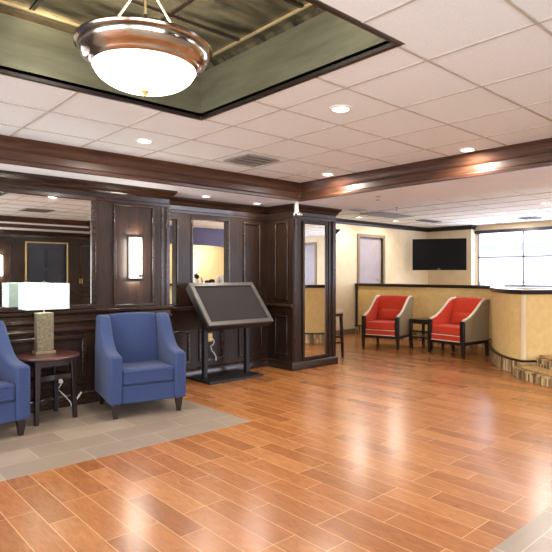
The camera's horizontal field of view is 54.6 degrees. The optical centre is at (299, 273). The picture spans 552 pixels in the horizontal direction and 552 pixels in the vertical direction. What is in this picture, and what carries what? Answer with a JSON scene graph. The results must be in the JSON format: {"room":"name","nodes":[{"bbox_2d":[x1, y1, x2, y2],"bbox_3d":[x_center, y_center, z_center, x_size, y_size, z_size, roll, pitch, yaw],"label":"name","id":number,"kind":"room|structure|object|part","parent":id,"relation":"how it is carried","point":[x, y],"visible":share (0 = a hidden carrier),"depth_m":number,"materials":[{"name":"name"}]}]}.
{"room":"hotel lobby","nodes":[
{"label":"hotel lobby","id":0,"kind":"room"},
{"bbox_2d":[0,200,167,399],"bbox_3d":[-4.175,0.193,3.815,7.170,2.315,0.120,0,0,-43],"label":"wall","id":1,"kind":"structure","parent":0,"point":[130,221],"depth_m":5.77,"materials":[{"name":"brown wood"}]},
{"bbox_2d":[0,187,95,312],"bbox_3d":[-2.929,-0.223,4.888,2.155,1.185,0.029,0,0,-43],"label":"wall mirror","id":2,"kind":"object","parent":1,"relation":"attached to","point":[50,237],"visible":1,"depth_m":5.29,"materials":[{"name":"clear glass"}]},
{"bbox_2d":[10,334,85,391],"bbox_3d":[-3.949,0.890,3.932,6.460,0.520,0.020,0,0,-43],"label":"trim","id":3,"kind":"structure","parent":1,"relation":"attached to","point":[83,336],"depth_m":5.44,"materials":[{"name":"brown wood"}]},
{"bbox_2d":[0,305,173,336],"bbox_3d":[-4.140,0.487,3.814,7.220,0.225,0.170,0,0,-43],"label":"trim","id":4,"kind":"structure","parent":1,"relation":"attached to","point":[17,324],"depth_m":5.43,"materials":[{"name":"brown wood"}]},
{"bbox_2d":[113,202,154,306],"bbox_3d":[-2.885,-0.203,4.936,3.385,1.135,0.022,0,0,-43],"label":"trim","id":5,"kind":"structure","parent":1,"relation":"attached to","point":[114,203],"depth_m":5.90,"materials":[{"name":"brown wood"}]},
{"bbox_2d":[128,236,141,278],"bbox_3d":[-1.797,-0.175,5.899,0.160,0.470,0.116,0,0,-43],"label":"wall sconce","id":6,"kind":"object","parent":1,"relation":"attached to","point":[134,243],"visible":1,"depth_m":5.88,"materials":[{"name":"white glass"}]},
{"bbox_2d":[161,207,169,305],"bbox_3d":[-1.554,0.225,6.200,0.107,1.990,0.012,0,0,-43],"label":"trim","id":7,"kind":"structure","parent":1,"relation":"attached to","point":[162,208],"depth_m":6.21,"materials":[{"name":"brown wood"}]},
{"bbox_2d":[170,244,223,282],"bbox_3d":[-2.482,0.050,11.000,9.700,2.600,8.000,0,0,-43],"label":"wall","id":8,"kind":"structure","parent":0,"point":[210,258],"depth_m":16.12,"materials":[{"name":"yellow paint"}]},
{"bbox_2d":[0,170,341,221],"bbox_3d":[-3.365,-0.869,4.989,9.960,0.188,1.125,0,0,-43],"label":"crown molding","id":9,"kind":"structure","parent":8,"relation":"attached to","point":[110,192],"depth_m":6.08,"materials":[{"name":"brown wood"}]},
{"bbox_2d":[30,356,337,412],"bbox_3d":[-3.393,1.288,4.990,9.920,0.123,1.085,0,0,-43],"label":"baseboard","id":10,"kind":"structure","parent":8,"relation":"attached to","point":[46,403],"depth_m":7.30,"materials":[{"name":"brown wood"}]},
{"bbox_2d":[193,259,197,281],"bbox_3d":[-3.223,-0.085,15.643,0.560,0.670,0.028,0,0,-43],"label":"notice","id":11,"kind":"object","parent":8,"relation":"attached to","point":[195,261],"visible":0.21,"depth_m":15.77,"materials":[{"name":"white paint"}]},
{"bbox_2d":[171,302,292,311],"bbox_3d":[-0.951,0.450,6.977,1.860,0.059,0.550,0,0,-43],"label":"trim","id":12,"kind":"structure","parent":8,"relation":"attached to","point":[284,305],"depth_m":7.41,"materials":[{"name":"brown wood"}]},
{"bbox_2d":[170,220,223,228],"bbox_3d":[-2.548,-1.270,11.143,9.600,0.040,7.500,0,0,-43],"label":"ceiling","id":13,"kind":"structure","parent":0,"point":[196,223],"depth_m":13.57,"materials":[{"name":"white paint"}]},
{"bbox_2d":[170,226,223,246],"bbox_3d":[-4.370,-0.950,12.999,9.500,0.600,0.300,0,0,-43],"label":"valance","id":14,"kind":"object","parent":13,"relation":"attached to","point":[201,236],"visible":0.13,"depth_m":14.69,"materials":[{"name":"fabric"}]},
{"bbox_2d":[170,212,267,368],"bbox_3d":[-0.864,0.193,7.507,2.715,2.315,0.100,0,0,-43],"label":"wall","id":15,"kind":"structure","parent":0,"point":[181,320],"depth_m":7.36,"materials":[{"name":"brown wood"}]},
{"bbox_2d":[170,217,229,305],"bbox_3d":[-1.380,-0.163,6.941,1.177,1.155,0.015,0,0,-43],"label":"trim","id":16,"kind":"structure","parent":15,"relation":"attached to","point":[192,218],"depth_m":6.92,"materials":[{"name":"brown wood"}]},
{"bbox_2d":[208,333,212,341],"bbox_3d":[-1.186,0.850,7.124,0.070,0.115,0.014,0,0,-43],"label":"wall outlet","id":17,"kind":"object","parent":15,"relation":"attached to","point":[210,335],"visible":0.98,"depth_m":7.12,"materials":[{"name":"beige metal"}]},
{"bbox_2d":[173,222,262,363],"bbox_3d":[-1.122,0.215,7.180,1.630,1.890,0.020,0,0,-43],"label":"trim","id":18,"kind":"structure","parent":15,"relation":"attached to","point":[244,223],"depth_m":7.50,"materials":[{"name":"brown wood"}]},
{"bbox_2d":[0,334,551,551],"bbox_3d":[-0.484,1.380,6.628,16.400,0.060,16.900,0,0,-43],"label":"floor","id":19,"kind":"structure","parent":0,"point":[381,448],"depth_m":3.77,"materials":[{"name":"brown wood"}]},
{"bbox_2d":[0,320,29,435],"bbox_3d":[-2.773,0.879,4.441,0.780,0.942,0.724,0,0,41],"label":"armchair","id":20,"kind":"object","parent":19,"relation":"on","point":[14,374],"visible":1,"depth_m":4.42,"materials":[{"name":"blue fabric"}]},
{"bbox_2d":[0,380,14,402],"bbox_3d":[-2.709,0.972,4.387,0.588,0.152,0.496,0,0,41],"label":"seat cushion","id":21,"kind":"object","parent":20,"relation":"on","point":[7,387],"depth_m":4.34,"materials":[{"name":"blue fabric"}]},
{"bbox_3d":[-2.326,1.280,4.456,0.067,0.140,0.067,0,0,41],"label":"leg","id":22,"kind":"part","parent":20,"relation":"part of","materials":[{"name":"brown wood"}]},
{"bbox_2d":[16,350,79,426],"bbox_3d":[-2.360,1.051,4.986,0.576,0.598,0.576,0,0,39],"label":"round side table","id":23,"kind":"object","parent":19,"relation":"on","point":[61,357],"visible":0.75,"depth_m":4.90,"materials":[{"name":"brown wood"}]},
{"bbox_3d":[-2.334,1.067,4.749,0.058,0.565,0.058,0,0,39],"label":"leg","id":24,"kind":"part","parent":23,"relation":"part of","materials":[{"name":"brown wood"}]},
{"bbox_2d":[18,281,68,354],"bbox_3d":[-2.402,0.408,5.022,0.380,0.687,0.240,0,0,-43],"label":"table lamp","id":25,"kind":"object","parent":23,"relation":"on","point":[43,296],"visible":1,"depth_m":4.96,"materials":[{"name":"white fabric"}]},
{"bbox_3d":[-2.402,0.212,5.022,0.380,0.240,0.240,0,0,-43],"label":"lamp shade","id":26,"kind":"part","parent":25,"relation":"part of","materials":[{"name":"white fabric"}]},
{"bbox_3d":[-2.387,1.067,5.222,0.058,0.565,0.058,0,0,39],"label":"leg","id":27,"kind":"part","parent":23,"relation":"part of","materials":[{"name":"brown wood"}]},
{"bbox_3d":[-2.124,1.067,5.012,0.058,0.565,0.058,0,0,39],"label":"leg","id":28,"kind":"part","parent":23,"relation":"part of","materials":[{"name":"brown wood"}]},
{"bbox_2d":[59,379,81,406],"bbox_3d":[-2.309,1.195,5.373,0.226,0.297,0.060,0,0,-23],"label":"power cord","id":29,"kind":"object","parent":19,"relation":"on","point":[60,379],"visible":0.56,"depth_m":5.36,"materials":[{"name":"white plastic"}]},
{"bbox_2d":[95,312,185,418],"bbox_3d":[-1.620,0.879,5.397,0.724,0.942,0.780,0,0,-31],"label":"armchair","id":30,"kind":"object","parent":19,"relation":"on","point":[138,357],"visible":1,"depth_m":5.25,"materials":[{"name":"blue fabric"}]},
{"bbox_3d":[-2.040,1.280,5.510,0.067,0.140,0.071,0,0,-31],"label":"leg","id":31,"kind":"part","parent":30,"relation":"part of","materials":[{"name":"brown wood"}]},
{"bbox_3d":[-1.881,0.818,5.240,0.115,0.795,0.779,0,0,-31],"label":"arm","id":32,"kind":"part","parent":30,"relation":"part of"},
{"bbox_3d":[-1.709,1.280,4.959,0.067,0.140,0.067,0,0,-31],"label":"leg","id":33,"kind":"part","parent":30,"relation":"part of","materials":[{"name":"brown wood"}]},
{"bbox_3d":[-1.758,0.729,5.627,0.504,0.642,0.234,0,0,-31],"label":"backrest","id":34,"kind":"part","parent":30,"relation":"part of","materials":[{"name":"blue fabric"}]},
{"bbox_2d":[122,360,173,385],"bbox_3d":[-1.577,0.972,5.325,0.496,0.152,0.588,0,0,-31],"label":"seat cushion","id":35,"kind":"object","parent":30,"relation":"on","point":[134,372],"depth_m":5.12,"materials":[{"name":"blue fabric"}]},
{"bbox_3d":[-1.359,0.818,5.553,0.115,0.795,0.779,0,0,-31],"label":"arm","id":36,"kind":"part","parent":30,"relation":"part of"},
{"bbox_3d":[-1.192,1.280,5.270,0.067,0.140,0.067,0,0,-31],"label":"leg","id":37,"kind":"part","parent":30,"relation":"part of","materials":[{"name":"brown wood"}]},
{"bbox_2d":[170,282,215,303],"bbox_3d":[-2.402,0.770,10.552,3.500,1.160,0.720,0,0,-43],"label":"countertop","id":38,"kind":"structure","parent":19,"relation":"on","point":[215,282],"depth_m":10.08,"materials":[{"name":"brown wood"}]},
{"bbox_2d":[170,286,171,303],"bbox_3d":[-2.406,0.790,10.555,3.400,1.120,0.650,0,0,-43],"label":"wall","id":39,"kind":"structure","parent":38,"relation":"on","point":[170,286],"depth_m":10.09,"materials":[{"name":"beige paint"}]},
{"bbox_2d":[194,273,198,282],"bbox_3d":[-2.046,0.081,10.701,0.150,0.218,0.181,0,0,-24],"label":"potted plant","id":40,"kind":"object","parent":38,"relation":"on","point":[196,280],"visible":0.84,"depth_m":10.67,"materials":[{"name":"green plant"}]},
{"bbox_2d":[186,282,273,384],"bbox_3d":[-0.912,0.733,6.863,1.000,1.234,0.629,0,0,-43],"label":"display stand","id":41,"kind":"object","parent":19,"relation":"on","point":[229,305],"visible":1,"depth_m":6.76,"materials":[{"name":"black metal"}]},
{"bbox_3d":[-1.189,0.875,6.705,0.050,0.890,0.060,0,0,-43],"label":"post","id":42,"kind":"part","parent":41,"relation":"part of","materials":[{"name":"black metal"}]},
{"bbox_3d":[-0.946,1.335,6.928,0.840,0.030,0.490,0,0,-43],"label":"plate","id":43,"kind":"part","parent":41,"relation":"part of","materials":[{"name":"black metal"}]},
{"bbox_3d":[-0.858,0.375,6.806,1.000,0.518,0.470,0,0,-43],"label":"board frame","id":44,"kind":"part","parent":41,"relation":"part of","materials":[{"name":"grey metal"}]},
{"bbox_3d":[-0.863,0.381,6.810,0.890,0.426,0.385,0,0,-43],"label":"board panel","id":45,"kind":"part","parent":41,"relation":"part of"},
{"bbox_3d":[-0.709,0.875,7.158,0.050,0.890,0.060,0,0,-43],"label":"post","id":46,"kind":"part","parent":41,"relation":"part of","materials":[{"name":"black metal"}]},
{"bbox_2d":[268,218,334,361],"bbox_3d":[0.035,0.193,7.909,0.855,2.315,0.550,0,0,-43],"label":"wall pier","id":47,"kind":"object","parent":19,"relation":"on","point":[280,228],"visible":0.43,"depth_m":7.61,"materials":[{"name":"brown wood"}]},
{"bbox_2d":[274,221,287,355],"bbox_3d":[-0.258,0.205,7.584,0.018,1.890,0.280,0,0,-43],"label":"trim","id":48,"kind":"structure","parent":47,"relation":"attached to","point":[282,222],"depth_m":7.57,"materials":[{"name":"brown wood"}]},
{"bbox_2d":[302,221,327,359],"bbox_3d":[0.230,0.237,7.693,0.500,1.955,0.029,0,0,-43],"label":"mirror","id":49,"kind":"object","parent":47,"relation":"attached to","point":[314,234],"visible":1,"depth_m":7.69,"materials":[{"name":"clear glass"}]},
{"bbox_2d":[294,218,335,360],"bbox_3d":[0.239,0.215,7.710,0.838,2.010,0.020,0,0,-43],"label":"trim","id":50,"kind":"structure","parent":47,"relation":"attached to","point":[295,219],"depth_m":7.90,"materials":[{"name":"brown wood"}]},
{"bbox_2d":[336,309,343,356],"bbox_3d":[0.459,0.963,8.688,0.382,0.775,0.382,0,0,-43],"label":"bar stool","id":51,"kind":"object","parent":19,"relation":"on","point":[339,312],"visible":0.2,"depth_m":8.66,"materials":[{"name":"brown wood"}]},
{"bbox_3d":[0.459,0.613,8.688,0.380,0.075,0.380,0,0,-43],"label":"seat","id":52,"kind":"part","parent":51,"relation":"part of","materials":[{"name":"beige fabric"}]},
{"bbox_3d":[0.689,1.020,8.681,0.056,0.660,0.056,0,0,-43],"label":"leg","id":53,"kind":"part","parent":51,"relation":"part of","materials":[{"name":"brown wood"}]},
{"bbox_2d":[361,295,412,349],"bbox_3d":[1.647,0.880,9.935,0.720,0.940,0.760,0,0,32],"label":"lounge chair","id":54,"kind":"object","parent":19,"relation":"on","point":[387,316],"visible":0.93,"depth_m":9.80,"materials":[{"name":"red fabric"}]},
{"bbox_3d":[1.177,1.255,9.809,0.052,0.190,0.052,0,0,32],"label":"leg","id":55,"kind":"part","parent":54,"relation":"part of","materials":[{"name":"brown wood"}]},
{"bbox_3d":[1.186,0.945,9.802,0.075,0.340,0.050,0,0,32],"label":"post","id":56,"kind":"part","parent":54,"relation":"part of","materials":[{"name":"brown wood"}]},
{"bbox_3d":[1.381,0.781,10.089,0.045,0.680,0.654,0,0,32],"label":"arm","id":57,"kind":"part","parent":54,"relation":"part of"},
{"bbox_2d":[366,319,394,330],"bbox_3d":[1.600,0.945,9.858,0.564,0.140,0.560,0,0,32],"label":"seat cushion","id":58,"kind":"object","parent":54,"relation":"on","point":[371,324],"depth_m":9.67,"materials":[{"name":"red fabric"}]},
{"bbox_3d":[1.634,1.140,9.914,0.720,0.050,0.710,0,0,32],"label":"rail","id":59,"kind":"part","parent":54,"relation":"part of","materials":[{"name":"brown wood"}]},
{"bbox_2d":[378,308,400,319],"bbox_3d":[1.718,0.765,10.050,0.470,0.200,0.119,0,0,32],"label":"lumbar cushion","id":60,"kind":"object","parent":54,"relation":"on","point":[383,313],"depth_m":10.05,"materials":[{"name":"red fabric"}]},
{"bbox_3d":[1.784,0.682,10.157,0.570,0.535,0.238,0,0,32],"label":"backrest","id":61,"kind":"part","parent":54,"relation":"part of","materials":[{"name":"red fabric"}]},
{"bbox_3d":[1.736,0.945,9.464,0.075,0.340,0.050,0,0,32],"label":"post","id":62,"kind":"part","parent":54,"relation":"part of","materials":[{"name":"brown wood"}]},
{"bbox_3d":[1.746,1.255,9.459,0.052,0.190,0.052,0,0,32],"label":"leg","id":63,"kind":"part","parent":54,"relation":"part of","materials":[{"name":"brown wood"}]},
{"bbox_3d":[1.953,0.775,9.773,0.030,0.680,0.714,0,0,32],"label":"panel","id":64,"kind":"part","parent":54,"relation":"part of","materials":[{"name":"beige fabric"}]},
{"bbox_2d":[410,317,444,349],"bbox_3d":[2.343,1.087,9.780,0.460,0.525,0.460,0,0,45],"label":"side table","id":65,"kind":"object","parent":19,"relation":"on","point":[423,320],"visible":0.6,"depth_m":9.75,"materials":[{"name":"brown wood"}]},
{"bbox_3d":[2.054,1.105,9.778,0.044,0.490,0.044,0,0,45],"label":"leg","id":66,"kind":"part","parent":65,"relation":"part of","materials":[{"name":"brown wood"}]},
{"bbox_2d":[412,334,426,338],"bbox_3d":[2.343,1.155,9.780,0.440,0.030,0.440,0,0,45],"label":"shelf","id":67,"kind":"object","parent":65,"relation":"attached to","point":[422,336],"depth_m":9.71,"materials":[{"name":"brown wood"}]},
{"bbox_3d":[2.341,1.105,10.070,0.044,0.490,0.044,0,0,45],"label":"leg","id":68,"kind":"part","parent":65,"relation":"part of","materials":[{"name":"brown wood"}]},
{"bbox_2d":[427,297,489,357],"bbox_3d":[2.712,0.880,9.081,0.760,0.940,0.720,0,0,-38],"label":"lounge chair","id":69,"kind":"object","parent":19,"relation":"on","point":[461,321],"visible":1,"depth_m":8.96,"materials":[{"name":"red fabric"}]},
{"bbox_3d":[2.227,1.255,9.123,0.052,0.190,0.052,0,0,-38],"label":"leg","id":70,"kind":"part","parent":69,"relation":"part of","materials":[{"name":"brown wood"}]},
{"bbox_3d":[2.233,0.945,9.113,0.050,0.340,0.075,0,0,-38],"label":"post","id":71,"kind":"part","parent":69,"relation":"part of","materials":[{"name":"brown wood"}]},
{"bbox_3d":[2.515,0.781,9.316,0.654,0.680,0.045,0,0,-38],"label":"arm","id":72,"kind":"part","parent":69,"relation":"part of"},
{"bbox_2d":[432,323,459,335],"bbox_3d":[2.641,0.945,9.025,0.560,0.140,0.564,0,0,-38],"label":"seat cushion","id":73,"kind":"object","parent":69,"relation":"on","point":[438,329],"depth_m":8.91,"materials":[{"name":"red fabric"}]},
{"bbox_3d":[2.692,1.140,9.065,0.710,0.050,0.720,0,0,-38],"label":"rail","id":74,"kind":"part","parent":69,"relation":"part of","materials":[{"name":"brown wood"}]},
{"bbox_3d":[2.634,0.945,8.607,0.050,0.340,0.075,0,0,-38],"label":"post","id":75,"kind":"part","parent":69,"relation":"part of","materials":[{"name":"brown wood"}]},
{"bbox_3d":[2.642,1.255,8.599,0.052,0.190,0.052,0,0,-38],"label":"leg","id":76,"kind":"part","parent":69,"relation":"part of","materials":[{"name":"brown wood"}]},
{"bbox_3d":[2.916,0.682,9.242,0.238,0.535,0.570,0,0,-38],"label":"backrest","id":77,"kind":"part","parent":69,"relation":"part of","materials":[{"name":"red fabric"}]},
{"bbox_3d":[2.943,0.775,8.824,0.714,0.680,0.030,0,0,-38],"label":"panel","id":78,"kind":"part","parent":69,"relation":"part of","materials":[{"name":"beige fabric"}]},
{"bbox_3d":[3.158,1.255,9.008,0.060,0.190,0.052,0,0,-38],"label":"leg","id":79,"kind":"part","parent":69,"relation":"part of","materials":[{"name":"brown wood"}]},
{"bbox_2d":[513,364,551,387],"bbox_3d":[3.265,1.280,5.766,0.870,0.140,2.748,0,0,0],"label":"stair step","id":80,"kind":"structure","parent":19,"relation":"on","point":[535,376],"depth_m":6.67,"materials":[{"name":"stone"}]},
{"bbox_2d":[536,355,551,369],"bbox_3d":[3.420,1.147,5.767,0.560,0.125,2.746,0,0,0],"label":"stair step","id":81,"kind":"structure","parent":80,"relation":"on","point":[541,362],"depth_m":6.89,"materials":[{"name":"stone"}]},
{"bbox_2d":[0,0,551,182],"bbox_3d":[-1.088,-1.399,1.799,8.890,0.421,6.210,0,0,-43],"label":"ceiling","id":82,"kind":"structure","parent":0,"point":[428,29],"depth_m":3.53,"materials":[{"name":"tile"}]},
{"bbox_2d":[73,0,212,95],"bbox_3d":[-0.811,-1.257,2.810,0.704,0.644,0.704,0,0,-43],"label":"bowl light","id":83,"kind":"object","parent":82,"relation":"hanging from","point":[136,55],"visible":1,"depth_m":2.61,"materials":[{"name":"silver metal"}]},
{"bbox_3d":[-0.978,-1.357,2.850,0.312,0.353,0.011,0,0,14],"label":"hanging rod","id":84,"kind":"part","parent":83,"relation":"part of","materials":[{"name":"white metal"}]},
{"bbox_3d":[-0.811,-1.022,2.810,0.522,0.125,0.522,0,0,-43],"label":"lamp shade","id":85,"kind":"part","parent":83,"relation":"part of","materials":[{"name":"white glass"}]},
{"bbox_3d":[-0.763,-1.357,2.646,0.012,0.353,0.311,0,0,-16],"label":"hanging rod","id":86,"kind":"part","parent":83,"relation":"part of","materials":[{"name":"gold metal"}]},
{"bbox_3d":[-0.693,-1.357,2.934,0.011,0.353,0.312,0,0,44],"label":"hanging rod","id":87,"kind":"part","parent":83,"relation":"part of","materials":[{"name":"white metal"}]},
{"bbox_2d":[135,138,153,142],"bbox_3d":[-1.392,-1.191,4.793,0.168,0.012,0.168,0,0,-43],"label":"recessed light","id":88,"kind":"object","parent":82,"relation":"in","point":[139,140],"visible":1,"depth_m":4.78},
{"bbox_3d":[-0.808,-1.565,2.807,1.880,0.030,1.850,0,0,-43],"label":"cove moulding","id":89,"kind":"part","parent":82,"relation":"part of","materials":[{"name":"brown wood"}]},
{"bbox_2d":[223,154,279,166],"bbox_3d":[-0.502,-1.183,5.606,0.420,0.015,0.420,0,0,-43],"label":"ceiling vent","id":90,"kind":"object","parent":82,"relation":"in","point":[248,160],"visible":1,"depth_m":5.59,"materials":[{"name":"grey metal"}]},
{"bbox_2d":[0,0,551,179],"bbox_3d":[-1.095,-1.195,1.785,8.860,0.006,6.180,0,0,-43],"label":"grid","id":91,"kind":"object","parent":82,"relation":"attached to","point":[535,22],"visible":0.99,"depth_m":4.05,"materials":[{"name":"white metal"}]},
{"bbox_2d":[0,135,551,201],"bbox_3d":[-1.079,-1.079,1.801,8.905,0.235,6.240,0,0,-43],"label":"ceiling beam","id":92,"kind":"structure","parent":82,"relation":"attached to","point":[18,151],"depth_m":5.51,"materials":[{"name":"brown wood"}]},
{"bbox_2d":[0,163,551,209],"bbox_3d":[-0.731,-1.101,2.267,10.050,0.272,7.900,0,0,-43],"label":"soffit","id":93,"kind":"structure","parent":82,"relation":"attached to","point":[542,176],"depth_m":6.12,"materials":[{"name":"white paint"}]},
{"bbox_2d":[294,202,301,216],"bbox_3d":[-0.016,-0.862,7.207,0.124,0.204,0.080,0,0,-43],"label":"security camera","id":94,"kind":"object","parent":93,"relation":"attached to","point":[299,214],"visible":1,"depth_m":7.20,"materials":[{"name":"white plastic"}]},
{"bbox_2d":[321,173,334,175],"bbox_3d":[0.345,-1.191,6.406,0.168,0.012,0.168,0,0,-43],"label":"recessed light","id":95,"kind":"object","parent":82,"relation":"in","point":[323,174],"visible":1,"depth_m":6.40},
{"bbox_2d":[329,105,351,112],"bbox_3d":[0.301,-1.191,3.861,0.168,0.012,0.168,0,0,-43],"label":"recessed light","id":96,"kind":"object","parent":82,"relation":"in","point":[336,108],"visible":1,"depth_m":3.85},
{"bbox_2d":[458,147,476,151],"bbox_3d":[1.617,-1.191,5.132,0.168,0.012,0.168,0,0,-43],"label":"recessed light","id":97,"kind":"object","parent":82,"relation":"in","point":[467,149],"visible":1,"depth_m":5.12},
{"bbox_2d":[336,223,427,329],"bbox_3d":[1.235,0.076,12.090,6.400,2.547,0.100,0,0,-43],"label":"wall","id":98,"kind":"structure","parent":0,"point":[398,243],"depth_m":12.08,"materials":[{"name":"beige paint"}]},
{"bbox_2d":[336,328,354,335],"bbox_3d":[0.654,1.290,11.459,1.690,0.120,0.020,0,0,-43],"label":"baseboard","id":99,"kind":"structure","parent":98,"relation":"attached to","point":[345,331],"depth_m":11.82,"materials":[{"name":"brown wood"}]},
{"bbox_2d":[357,233,384,282],"bbox_3d":[1.655,0.085,12.460,1.000,1.990,0.120,0,0,-43],"label":"door","id":100,"kind":"structure","parent":98,"relation":"in","point":[369,252],"depth_m":12.50,"materials":[{"name":"wood"}]},
{"bbox_3d":[1.628,0.120,12.489,0.860,1.920,0.040,0,0,-43],"label":"panel","id":101,"kind":"part","parent":100,"relation":"part of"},
{"bbox_2d":[336,218,477,231],"bbox_3d":[2.233,-1.144,12.052,4.800,0.102,1.325,0,0,-43],"label":"crown molding","id":102,"kind":"structure","parent":98,"relation":"attached to","point":[338,221],"depth_m":13.13,"materials":[{"name":"black dark walnut"}]},
{"bbox_2d":[336,186,551,227],"bbox_3d":[5.059,-1.217,8.005,6.250,0.040,11.090,0,0,-43],"label":"ceiling","id":103,"kind":"structure","parent":0,"point":[450,206],"depth_m":10.11,"materials":[{"name":"tile"}]},
{"bbox_2d":[348,209,367,211],"bbox_3d":[1.061,-1.183,9.944,0.400,0.015,0.240,0,0,-43],"label":"ceiling vent","id":104,"kind":"object","parent":103,"relation":"in","point":[356,210],"visible":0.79,"depth_m":9.96,"materials":[{"name":"white metal"}]},
{"bbox_2d":[359,212,414,218],"bbox_3d":[1.794,-1.183,10.843,1.100,0.015,0.560,0,0,-43],"label":"ceiling vent","id":105,"kind":"object","parent":103,"relation":"in","point":[376,214],"visible":1,"depth_m":10.81,"materials":[{"name":"grey metal"}]},
{"bbox_2d":[415,219,440,222],"bbox_3d":[2.924,-1.183,12.049,0.700,0.015,0.240,0,0,-43],"label":"ceiling vent","id":106,"kind":"object","parent":103,"relation":"in","point":[424,220],"visible":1,"depth_m":12.05,"materials":[{"name":"grey metal"}]},
{"bbox_2d":[339,191,551,227],"bbox_3d":[5.055,-1.195,8.002,6.220,0.006,11.050,0,0,-43],"label":"grid","id":107,"kind":"object","parent":103,"relation":"attached to","point":[511,191],"visible":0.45,"depth_m":10.40,"materials":[{"name":"white metal"}]},
{"bbox_2d":[517,217,543,219],"bbox_3d":[4.958,-1.183,11.425,0.400,0.015,0.400,0,0,-43],"label":"ceiling vent","id":108,"kind":"object","parent":103,"relation":"in","point":[525,218],"visible":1,"depth_m":11.42,"materials":[{"name":"white metal"}]},
{"bbox_2d":[428,229,474,284],"bbox_3d":[3.879,0.076,13.659,0.200,2.547,1.250,0,0,-43],"label":"wall","id":109,"kind":"structure","parent":0,"point":[447,277],"depth_m":13.41,"materials":[{"name":"beige paint"}]},
{"bbox_2d":[412,238,466,269],"bbox_3d":[3.521,-0.465,13.293,1.270,0.760,0.844,0,0,20],"label":"television","id":110,"kind":"object","parent":109,"relation":"attached to","point":[451,253],"visible":1,"depth_m":12.89,"materials":[{"name":"black metal"}]},
{"bbox_2d":[475,220,551,288],"bbox_3d":[7.783,0.076,9.760,0.120,2.547,9.900,0,0,-43],"label":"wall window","id":111,"kind":"structure","parent":109,"relation":"in","point":[547,222],"depth_m":12.68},
{"bbox_2d":[475,226,551,288],"bbox_3d":[6.757,-0.360,10.773,0.180,1.400,6.880,0,0,-43],"label":"window","id":112,"kind":"structure","parent":111,"relation":"attached to","point":[522,230],"depth_m":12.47,"materials":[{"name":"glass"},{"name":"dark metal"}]},
{"bbox_3d":[6.783,-0.055,10.811,0.050,0.730,6.800,0,0,-43],"label":"rail","id":113,"kind":"part","parent":112,"relation":"part of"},
{"bbox_3d":[6.768,0.325,10.762,0.180,0.030,6.850,0,0,-43],"label":"sill","id":114,"kind":"part","parent":112,"relation":"part of","materials":[{"name":"white paint"}]},
{"bbox_2d":[358,286,551,374],"bbox_3d":[2.845,0.810,9.654,1.408,1.080,5.653,0,0,-19],"label":"wall partition","id":115,"kind":"structure","parent":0,"point":[505,309],"depth_m":7.61,"materials":[{"name":"beige paint"}]},
{"bbox_2d":[355,286,357,324],"bbox_3d":[1.291,0.725,12.005,0.035,0.910,0.040,0,0,-43],"label":"trim","id":116,"kind":"structure","parent":115,"relation":"attached to","point":[356,287],"depth_m":11.99,"materials":[{"name":"brown wood"}]},
{"bbox_2d":[355,326,522,372],"bbox_3d":[2.696,1.262,9.768,1.258,0.175,5.231,0,0,-19],"label":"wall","id":117,"kind":"structure","parent":115,"relation":"attached to","point":[505,364],"depth_m":7.82,"materials":[{"name":"stone"}]},
{"bbox_2d":[355,325,536,361],"bbox_3d":[2.702,1.163,9.547,1.399,0.025,5.702,0,0,-22],"label":"trim","id":118,"kind":"structure","parent":115,"relation":"attached to","point":[492,349],"depth_m":7.59,"materials":[{"name":"brown wood"}]},
{"bbox_2d":[355,283,551,293],"bbox_3d":[2.837,0.245,9.640,1.451,0.060,5.698,0,0,-19],"label":"cap rail","id":119,"kind":"object","parent":115,"relation":"attached to","point":[499,289],"visible":0.99,"depth_m":9.84,"materials":[{"name":"brown wood"}]},
{"bbox_2d":[521,295,525,359],"bbox_3d":[2.980,0.710,7.094,0.070,0.860,0.070,0,0,-43],"label":"trim","id":120,"kind":"structure","parent":115,"relation":"attached to","point":[523,297],"depth_m":7.06,"materials":[{"name":"beige wood"}]}
]}

